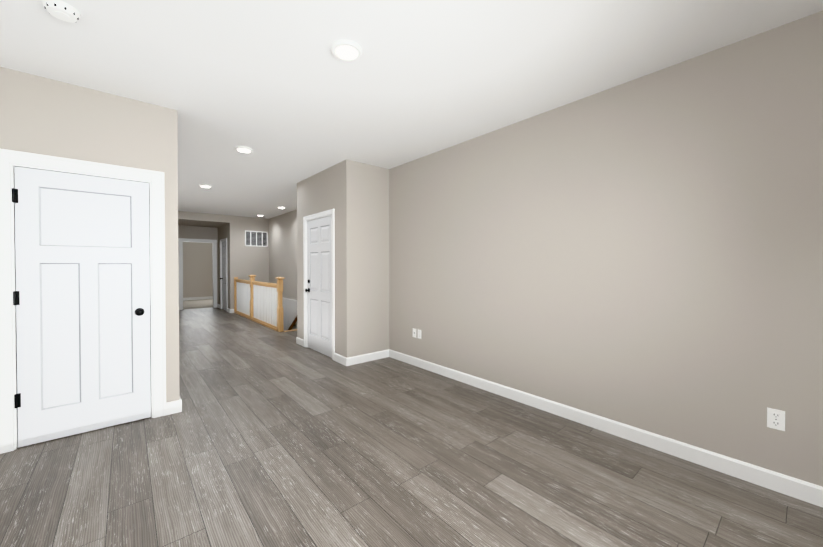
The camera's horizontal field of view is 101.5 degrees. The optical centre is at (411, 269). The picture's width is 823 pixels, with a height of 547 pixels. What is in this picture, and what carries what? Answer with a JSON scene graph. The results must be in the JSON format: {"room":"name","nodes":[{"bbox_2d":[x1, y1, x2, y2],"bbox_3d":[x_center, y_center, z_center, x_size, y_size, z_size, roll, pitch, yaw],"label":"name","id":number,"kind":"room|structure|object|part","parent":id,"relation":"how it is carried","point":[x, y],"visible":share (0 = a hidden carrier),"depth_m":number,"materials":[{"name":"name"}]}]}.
{"room":"empty living room","nodes":[
{"label":"empty living room","id":0,"kind":"room"},
{"bbox_2d":[0,67,179,402],"bbox_3d":[-3.347,-0.057,2.054,3.166,2.718,0.120,-1,1,-40],"label":"wall","id":1,"kind":"structure","parent":0,"point":[45,116],"depth_m":2.71,"materials":[{"name":"grey paint"}]},
{"bbox_2d":[12,166,150,447],"bbox_3d":[-2.554,0.274,2.654,0.774,2.027,0.106,-1,1,-40],"label":"shaker door","id":2,"kind":"structure","parent":1,"relation":"in","point":[81,297],"depth_m":2.63,"materials":[{"name":"white wood"}]},
{"bbox_2d":[0,149,165,453],"bbox_3d":[-2.580,0.225,2.695,0.972,2.141,0.140,-1,1,-40],"label":"door frame","id":3,"kind":"structure","parent":1,"relation":"attached to","point":[10,160],"depth_m":2.49,"materials":[{"name":"white wood"}]},
{"bbox_2d":[166,399,181,414],"bbox_3d":[-2.128,1.238,3.014,0.116,0.108,0.016,-1,1,-40],"label":"baseboard","id":4,"kind":"structure","parent":1,"relation":"attached to","point":[173,407],"depth_m":3.01,"materials":[{"name":"white wood"}]},
{"bbox_2d":[183,299,212,308],"bbox_3d":[-7.306,1.287,11.832,6.434,0.212,3.080,-1,1,-40],"label":"floor","id":5,"kind":"structure","parent":0,"point":[194,304],"depth_m":11.32,"materials":[{"name":"beige carpet"}]},
{"bbox_2d":[178,225,217,306],"bbox_3d":[-6.919,-0.146,10.045,1.973,2.718,0.120,-1,1,-40],"label":"wall","id":6,"kind":"structure","parent":0,"point":[195,232],"depth_m":10.31,"materials":[{"name":"grey paint"}]},
{"bbox_2d":[178,238,216,309],"bbox_3d":[-6.559,0.142,10.340,1.010,2.135,0.141,-1,1,-40],"label":"trim","id":7,"kind":"structure","parent":6,"relation":"attached to","point":[214,251],"depth_m":10.29,"materials":[{"name":"white wood"}]},
{"bbox_2d":[183,242,212,297],"bbox_3d":[-8.212,-0.178,12.883,6.434,2.718,0.120,-1,1,-40],"label":"wall","id":8,"kind":"structure","parent":0,"point":[197,271],"depth_m":12.84,"materials":[{"name":"grey paint"}]},
{"bbox_2d":[183,296,212,300],"bbox_3d":[-8.168,1.116,12.845,6.434,0.108,0.016,-1,1,-40],"label":"baseboard","id":9,"kind":"structure","parent":8,"relation":"attached to","point":[197,298],"depth_m":12.84,"materials":[{"name":"white wood"}]},
{"bbox_2d":[178,211,229,227],"bbox_3d":[-6.300,-1.399,9.396,1.853,0.198,1.650,-1,1,-40],"label":"ceiling soffit","id":10,"kind":"structure","parent":0,"point":[199,219],"depth_m":9.13,"materials":[{"name":"grey paint"}]},
{"bbox_2d":[218,223,228,307],"bbox_3d":[-5.781,-0.149,10.322,0.120,2.718,2.130,-1,1,-40],"label":"wall","id":11,"kind":"structure","parent":0,"point":[223,231],"depth_m":9.99,"materials":[{"name":"grey paint"}]},
{"bbox_2d":[220,241,226,310],"bbox_3d":[-5.550,0.193,9.963,0.106,2.027,0.724,-1,1,-40],"label":"hall door","id":12,"kind":"structure","parent":11,"relation":"in","point":[224,301],"depth_m":10.01,"materials":[{"name":"white wood"}]},
{"bbox_2d":[220,238,227,308],"bbox_3d":[-5.517,0.157,9.999,0.140,2.113,0.866,-1,1,-40],"label":"door frame","id":13,"kind":"structure","parent":11,"relation":"attached to","point":[223,240],"depth_m":10.24,"materials":[{"name":"white wood"}]},
{"bbox_2d":[229,216,268,308],"bbox_3d":[-4.698,1.257,9.774,1.041,5.518,0.134,-1,1,-40],"label":"wall","id":14,"kind":"structure","parent":0,"point":[245,261],"depth_m":9.67,"materials":[{"name":"grey paint"}]},
{"bbox_3d":[-4.525,-0.889,9.817,0.630,0.450,0.014,-1,1,-40],"label":"return air vent grille","id":15,"kind":"part","parent":14,"relation":"part of","materials":[{"name":"white metal"}]},
{"bbox_2d":[269,210,296,299],"bbox_3d":[-2.700,1.273,8.318,0.120,5.518,4.939,-1,1,-40],"label":"wall","id":16,"kind":"structure","parent":0,"point":[282,245],"depth_m":9.04,"materials":[{"name":"grey paint"}]},
{"bbox_2d":[283,298,296,330],"bbox_3d":[-3.287,1.948,8.907,0.022,2.355,3.048,-1,1,-40],"label":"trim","id":17,"kind":"structure","parent":16,"relation":"attached to","point":[289,311],"depth_m":8.78,"materials":[{"name":"white"}]},
{"bbox_2d":[288,316,296,329],"bbox_3d":[-2.958,1.369,8.460,0.089,2.632,3.550,-1,1,-40],"label":"stairs","id":18,"kind":"structure","parent":16,"relation":"attached to","point":[293,323],"depth_m":8.42,"materials":[{"name":"brown wood"}]},
{"bbox_2d":[297,162,341,354],"bbox_3d":[-1.391,-0.091,5.152,0.120,2.718,1.559,-1,1,-40],"label":"wall","id":19,"kind":"structure","parent":0,"point":[321,191],"depth_m":4.92,"materials":[{"name":"grey paint"}]},
{"bbox_2d":[296,337,303,346],"bbox_3d":[-1.852,1.209,5.604,0.016,0.108,0.328,-1,1,-40],"label":"baseboard","id":20,"kind":"structure","parent":19,"relation":"attached to","point":[299,341],"depth_m":5.61,"materials":[{"name":"white wood"}]},
{"bbox_2d":[305,215,331,357],"bbox_3d":[-1.398,0.247,5.073,0.106,2.027,0.894,-1,1,-40],"label":"closet door","id":21,"kind":"structure","parent":19,"relation":"in","point":[318,290],"depth_m":5.07,"materials":[{"name":"white wood"}]},
{"bbox_2d":[303,209,334,360],"bbox_3d":[-1.365,0.212,5.109,0.140,2.113,1.036,-1,1,-40],"label":"door frame","id":22,"kind":"structure","parent":19,"relation":"attached to","point":[330,212],"depth_m":5.04,"materials":[{"name":"white wood"}]},
{"bbox_2d":[334,353,345,365],"bbox_3d":[-0.967,1.220,4.562,0.016,0.108,0.329,-1,1,-40],"label":"baseboard","id":23,"kind":"structure","parent":19,"relation":"attached to","point":[340,359],"depth_m":4.55,"materials":[{"name":"white wood"}]},
{"bbox_2d":[342,159,388,357],"bbox_3d":[-0.451,-0.088,4.849,1.161,2.718,0.120,-1,1,-40],"label":"wall","id":24,"kind":"structure","parent":0,"point":[365,258],"depth_m":4.61,"materials":[{"name":"grey paint"}]},
{"bbox_2d":[346,349,388,365],"bbox_3d":[-0.589,1.219,4.657,0.715,0.108,0.016,-1,1,-40],"label":"baseboard","id":25,"kind":"structure","parent":24,"relation":"attached to","point":[358,359],"depth_m":4.63,"materials":[{"name":"white wood"}]},
{"bbox_2d":[0,307,822,546],"bbox_3d":[-3.541,1.375,4.535,6.460,0.200,12.920,-1,1,-40],"label":"floor","id":26,"kind":"structure","parent":0,"point":[267,437],"depth_m":2.12,"materials":[{"name":"wood"}]},
{"bbox_2d":[234,275,284,331],"bbox_3d":[-3.774,0.685,8.093,0.140,1.100,3.638,-1,1,-40],"label":"balustrade","id":27,"kind":"object","parent":26,"relation":"on","point":[261,303],"visible":1,"depth_m":7.69,"materials":[{"name":"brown wood"}]},
{"bbox_2d":[0,0,822,218],"bbox_3d":[-3.830,-1.539,6.342,8.400,0.150,16.100,-1,1,-40],"label":"ceiling","id":28,"kind":"structure","parent":0,"point":[284,93],"depth_m":2.32,"materials":[{"name":"white paint"}]},
{"bbox_2d":[42,0,80,22],"bbox_3d":[-1.894,-1.393,1.822,0.144,0.040,0.144,-1,1,-40],"label":"smoke detector","id":29,"kind":"object","parent":28,"relation":"attached to","point":[62,10],"visible":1,"depth_m":1.80,"materials":[{"name":"white plastic"}]},
{"bbox_2d":[199,184,211,187],"bbox_3d":[-3.587,-1.447,5.855,0.196,0.022,0.196,-1,1,-40],"label":"recessed light","id":30,"kind":"object","parent":28,"relation":"in","point":[205,185],"visible":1,"depth_m":5.83,"materials":[{"name":"white plastic"}]},
{"bbox_2d":[235,146,252,152],"bbox_3d":[-1.998,-1.427,4.016,0.196,0.022,0.196,-1,1,-40],"label":"recessed light","id":31,"kind":"object","parent":28,"relation":"in","point":[243,149],"visible":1,"depth_m":3.98,"materials":[{"name":"white plastic"}]},
{"bbox_2d":[331,39,361,60],"bbox_3d":[-0.418,-1.406,2.170,0.196,0.022,0.196,-1,1,-40],"label":"recessed light","id":32,"kind":"object","parent":28,"relation":"in","point":[345,50],"visible":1,"depth_m":2.14,"materials":[{"name":"white plastic"}]},
{"bbox_2d":[389,11,822,486],"bbox_3d":[1.241,-0.071,3.286,0.320,2.718,4.452,-1,1,-40],"label":"wall","id":33,"kind":"structure","parent":0,"point":[645,252],"depth_m":2.44,"materials":[{"name":"grey paint"}]},
{"bbox_2d":[389,349,822,507],"bbox_3d":[1.113,1.236,3.192,0.016,0.108,4.452,-1,1,-40],"label":"baseboard","id":34,"kind":"structure","parent":33,"relation":"attached to","point":[805,491],"depth_m":2.44,"materials":[{"name":"white wood"}]},
{"bbox_2d":[767,407,784,430],"bbox_3d":[2.144,0.883,1.978,0.008,0.116,0.072,-1,1,-40],"label":"electrical outlet","id":35,"kind":"object","parent":33,"relation":"attached to","point":[775,418],"visible":1,"depth_m":1.98,"materials":[{"name":"white plastic"}]}
]}

